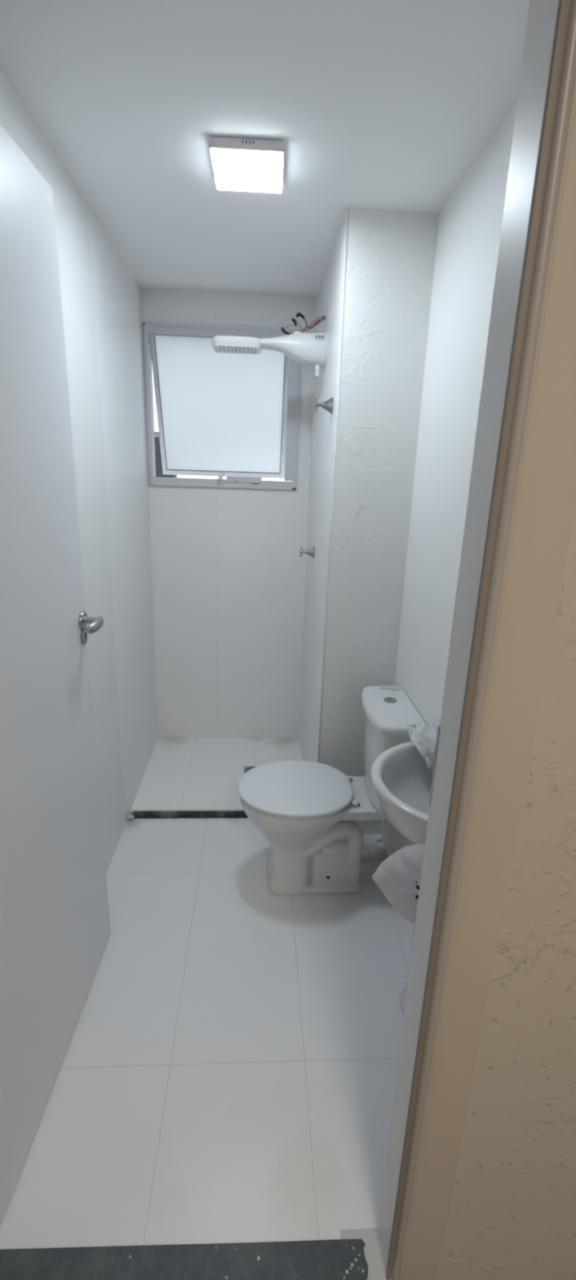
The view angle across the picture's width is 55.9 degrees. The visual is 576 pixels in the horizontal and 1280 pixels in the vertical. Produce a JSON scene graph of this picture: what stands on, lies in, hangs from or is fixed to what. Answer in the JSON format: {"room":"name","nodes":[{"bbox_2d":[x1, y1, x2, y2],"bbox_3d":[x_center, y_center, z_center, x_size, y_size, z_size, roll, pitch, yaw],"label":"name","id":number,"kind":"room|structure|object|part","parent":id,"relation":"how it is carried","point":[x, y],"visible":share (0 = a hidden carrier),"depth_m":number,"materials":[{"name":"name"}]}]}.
{"room":"bathroom","nodes":[
{"label":"bathroom","id":0,"kind":"room"},
{"bbox_2d":[0,68,158,873],"bbox_3d":[-0.752,-0.221,1.871,0.121,2.391,2.289,1,17,-3],"label":"wall","id":1,"kind":"structure","parent":0,"point":[116,292],"depth_m":2.14,"materials":[{"name":"white paint"}]},
{"bbox_2d":[0,123,111,1226],"bbox_3d":[-0.562,0.096,1.209,0.103,2.164,0.775,2,17,-1],"label":"door","id":2,"kind":"structure","parent":1,"relation":"in","point":[55,931],"depth_m":1.25,"materials":[{"name":"white paint"}]},
{"bbox_3d":[-0.578,-0.012,1.542,0.007,0.051,0.038,2,17,-1],"label":"keyhole plate","id":3,"kind":"part","parent":2,"relation":"part of","materials":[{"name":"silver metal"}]},
{"bbox_3d":[-0.546,-0.046,1.499,0.068,0.049,0.112,2,17,-1],"label":"handle","id":4,"kind":"part","parent":2,"relation":"part of","materials":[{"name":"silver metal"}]},
{"bbox_2d":[0,737,413,1248],"bbox_3d":[-0.154,0.994,2.311,1.404,0.150,2.457,1,17,-3],"label":"floor","id":5,"kind":"structure","parent":0,"point":[227,1073],"depth_m":1.53,"materials":[{"name":"white tile"}]},
{"bbox_2d":[127,808,248,819],"bbox_3d":[-0.314,0.823,2.556,0.861,0.026,0.060,1,17,-3],"label":"kerb","id":6,"kind":"object","parent":5,"relation":"on","point":[135,813],"visible":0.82,"depth_m":2.55,"materials":[{"name":"black stone"}]},
{"bbox_2d":[244,766,256,773],"bbox_3d":[-0.198,0.712,2.969,0.085,0.006,0.085,1,17,-3],"label":"floor drain","id":7,"kind":"object","parent":5,"relation":"on","point":[246,768],"visible":0.4,"depth_m":2.98,"materials":[{"name":"silver metal"}]},
{"bbox_2d":[237,685,426,895],"bbox_3d":[0.125,0.592,2.079,0.638,0.772,0.390,1,17,-3],"label":"toilet","id":8,"kind":"object","parent":5,"relation":"on","point":[313,815],"visible":0.96,"depth_m":2.03,"materials":[{"name":"white ceramic"}]},
{"bbox_3d":[0.025,0.571,2.067,0.417,0.016,0.364,1,17,-3],"label":"seat","id":9,"kind":"part","parent":8,"relation":"part of","materials":[{"name":"white plastic"}]},
{"bbox_3d":[0.025,0.553,2.062,0.435,0.018,0.382,1,17,-3],"label":"lid","id":10,"kind":"part","parent":8,"relation":"part of","materials":[{"name":"white plastic"}]},
{"bbox_3d":[0.370,0.429,2.043,0.159,0.336,0.356,1,17,-3],"label":"tank","id":11,"kind":"part","parent":8,"relation":"part of","materials":[{"name":"white ceramic"}]},
{"bbox_3d":[0.368,0.251,1.989,0.176,0.036,0.390,1,17,-3],"label":"tank lid","id":12,"kind":"part","parent":8,"relation":"part of","materials":[{"name":"white ceramic"}]},
{"bbox_2d":[140,288,317,737],"bbox_3d":[-0.174,-0.561,3.059,1.404,2.391,0.120,1,17,-3],"label":"wall","id":13,"kind":"structure","parent":0,"point":[228,570],"depth_m":3.06,"materials":[{"name":"white paint"}]},
{"bbox_2d":[143,321,302,489],"bbox_3d":[-0.339,-1.219,2.918,0.774,0.772,0.335,1,17,-3],"label":"window","id":14,"kind":"structure","parent":13,"relation":"in","point":[234,416],"depth_m":2.88,"materials":[{"name":"white glass"}]},
{"bbox_3d":[-0.354,-1.244,2.928,0.658,0.694,0.005,1,39,-3],"label":"pane","id":15,"kind":"part","parent":14,"relation":"part of","materials":[{"name":"white glass"}]},
{"bbox_3d":[-0.349,-0.848,2.871,0.041,0.089,0.031,1,17,-3],"label":"latch handle","id":16,"kind":"part","parent":14,"relation":"part of","materials":[{"name":"white plastic"}]},
{"bbox_2d":[0,0,529,297],"bbox_3d":[-0.072,-1.418,1.565,1.404,0.120,2.487,1,17,-3],"label":"ceiling","id":17,"kind":"structure","parent":0,"point":[380,104],"depth_m":1.30,"materials":[{"name":"white paint"}]},
{"bbox_2d":[208,136,284,193],"bbox_3d":[-0.111,-1.325,1.522,0.198,0.034,0.209,1,17,-2],"label":"ceiling light","id":18,"kind":"object","parent":17,"relation":"in","point":[239,164],"visible":1,"depth_m":1.48,"materials":[{"name":"white plastic"}]},
{"bbox_2d":[298,207,439,834],"bbox_3d":[0.343,-0.398,2.578,0.425,2.391,0.949,1,17,-3],"label":"wall","id":19,"kind":"structure","parent":0,"point":[390,262],"depth_m":2.05,"materials":[{"name":"white paint"}]},
{"bbox_2d":[212,331,328,377],"bbox_3d":[-0.079,-1.211,2.287,0.476,0.176,0.142,1,17,-3],"label":"shower","id":20,"kind":"object","parent":19,"relation":"attached to","point":[305,348],"visible":1,"depth_m":2.24,"materials":[{"name":"white plastic"}]},
{"bbox_2d":[315,364,319,377],"bbox_3d":[0.125,-1.145,2.305,0.023,0.052,0.023,1,17,-3],"label":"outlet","id":21,"kind":"object","parent":20,"relation":"attached to","point":[317,366],"depth_m":2.30,"materials":[{"name":"white plastic"}]},
{"bbox_2d":[280,312,325,334],"bbox_3d":[0.065,-1.353,2.327,0.194,0.092,0.042,-1,17,-11],"label":"electrical wires","id":22,"kind":"object","parent":19,"relation":"hanging from","point":[298,314],"visible":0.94,"depth_m":2.32,"materials":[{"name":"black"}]},
{"bbox_2d":[300,546,315,558],"bbox_3d":[0.092,-0.427,2.638,0.068,0.061,0.061,1,17,-3],"label":"shower valve","id":23,"kind":"object","parent":19,"relation":"attached to","point":[311,552],"visible":1,"depth_m":2.63,"materials":[{"name":"silver metal"}]},
{"bbox_2d":[314,396,333,414],"bbox_3d":[0.134,-0.884,2.046,0.068,0.061,0.061,1,17,-3],"label":"shower valve","id":24,"kind":"object","parent":19,"relation":"attached to","point":[328,405],"visible":1,"depth_m":2.03,"materials":[{"name":"silver metal"}]},
{"bbox_3d":[0.106,-0.885,2.045,0.010,0.048,0.048,1,17,-3],"label":"cross handle","id":25,"kind":"part","parent":24,"relation":"part of","materials":[{"name":"silver metal"}]},
{"bbox_2d":[317,207,349,762],"bbox_3d":[0.158,-0.264,2.115,0.008,2.391,0.008,1,17,-3],"label":"trim","id":26,"kind":"structure","parent":19,"relation":"attached to","point":[348,208],"depth_m":2.00,"materials":[{"name":"white"}]},
{"bbox_2d":[380,101,517,930],"bbox_3d":[0.554,-0.063,1.494,0.120,2.391,1.342,1,17,-3],"label":"wall","id":27,"kind":"structure","parent":0,"point":[470,222],"depth_m":1.68,"materials":[{"name":"white paint"}]},
{"bbox_2d":[371,741,433,1014],"bbox_3d":[0.342,0.747,1.542,0.267,0.801,0.460,1,17,-3],"label":"washbasin","id":28,"kind":"object","parent":27,"relation":"attached to","point":[402,775],"visible":0.24,"depth_m":1.54,"materials":[{"name":"white ceramic"}]},
{"bbox_2d":[372,843,425,924],"bbox_3d":[0.308,0.558,1.285,0.220,0.276,0.084,1,17,-3],"label":"plastic bag","id":29,"kind":"object","parent":28,"relation":"hanging from","point":[398,877],"visible":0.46,"depth_m":1.25,"materials":[{"name":"white plastic"}]},
{"bbox_2d":[415,880,419,898],"bbox_3d":[0.296,0.574,1.247,0.012,0.049,0.002,1,17,-3],"label":"print","id":30,"kind":"object","parent":29,"relation":"attached to","point":[417,882],"depth_m":1.25,"materials":[{"name":"black"}]},
{"bbox_3d":[0.351,0.460,1.455,0.267,0.201,0.460,1,17,-3],"label":"basin bowl","id":31,"kind":"part","parent":28,"relation":"part of","materials":[{"name":"white ceramic"}]},
{"bbox_2d":[408,723,439,767],"bbox_3d":[0.424,0.297,1.645,0.132,0.098,0.204,1,17,-3],"label":"plastic film","id":32,"kind":"object","parent":28,"relation":"on","point":[424,739],"visible":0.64,"depth_m":1.59,"materials":[{"name":"white"}]},
{"bbox_2d":[436,510,575,1279],"bbox_3d":[-0.047,0.172,0.755,3.200,2.451,0.012,1,17,-3],"label":"wall","id":33,"kind":"structure","parent":0,"point":[512,1215],"depth_m":0.94,"materials":[{"name":"beige paint"}]},
{"bbox_2d":[377,0,575,1279],"bbox_3d":[-0.176,0.208,0.790,1.034,2.353,0.092,1,17,-3],"label":"door frame","id":34,"kind":"structure","parent":33,"relation":"attached to","point":[533,504],"depth_m":0.72,"materials":[{"name":"grey"}]},
{"bbox_3d":[0.239,0.199,0.854,0.021,0.140,0.008,1,17,-3],"label":"strike plate","id":35,"kind":"part","parent":34,"relation":"part of","materials":[{"name":"silver metal"}]},
{"bbox_3d":[-0.032,1.700,0.097,3.200,0.090,2.200,1,17,-3],"label":"floor","id":36,"kind":"structure","parent":0,"visible":0},
{"bbox_2d":[0,1239,368,1279],"bbox_3d":[-0.226,1.318,1.067,0.785,0.065,0.176,1,17,-3],"label":"threshold","id":37,"kind":"object","parent":36,"relation":"on","point":[335,1259],"visible":1,"depth_m":1.11,"materials":[{"name":"stone"}]},
{"bbox_2d":[340,1227,391,1279],"bbox_3d":[0.165,1.324,1.099,0.100,0.061,0.172,1,17,-3],"label":"mortar patch","id":38,"kind":"object","parent":36,"relation":"on","point":[371,1237],"visible":0.4,"depth_m":1.14,"materials":[{"name":"grey concrete"}]},
{"label":"outside","id":39,"kind":"structure","parent":0,"visible":0},
{"bbox_2d":[154,431,177,477],"bbox_3d":[-1.177,-0.452,3.645,0.865,1.780,0.150,1,17,-3],"label":"wall","id":40,"kind":"structure","parent":39,"point":[159,473],"depth_m":3.39,"materials":[{"name":"grey"}]}
]}

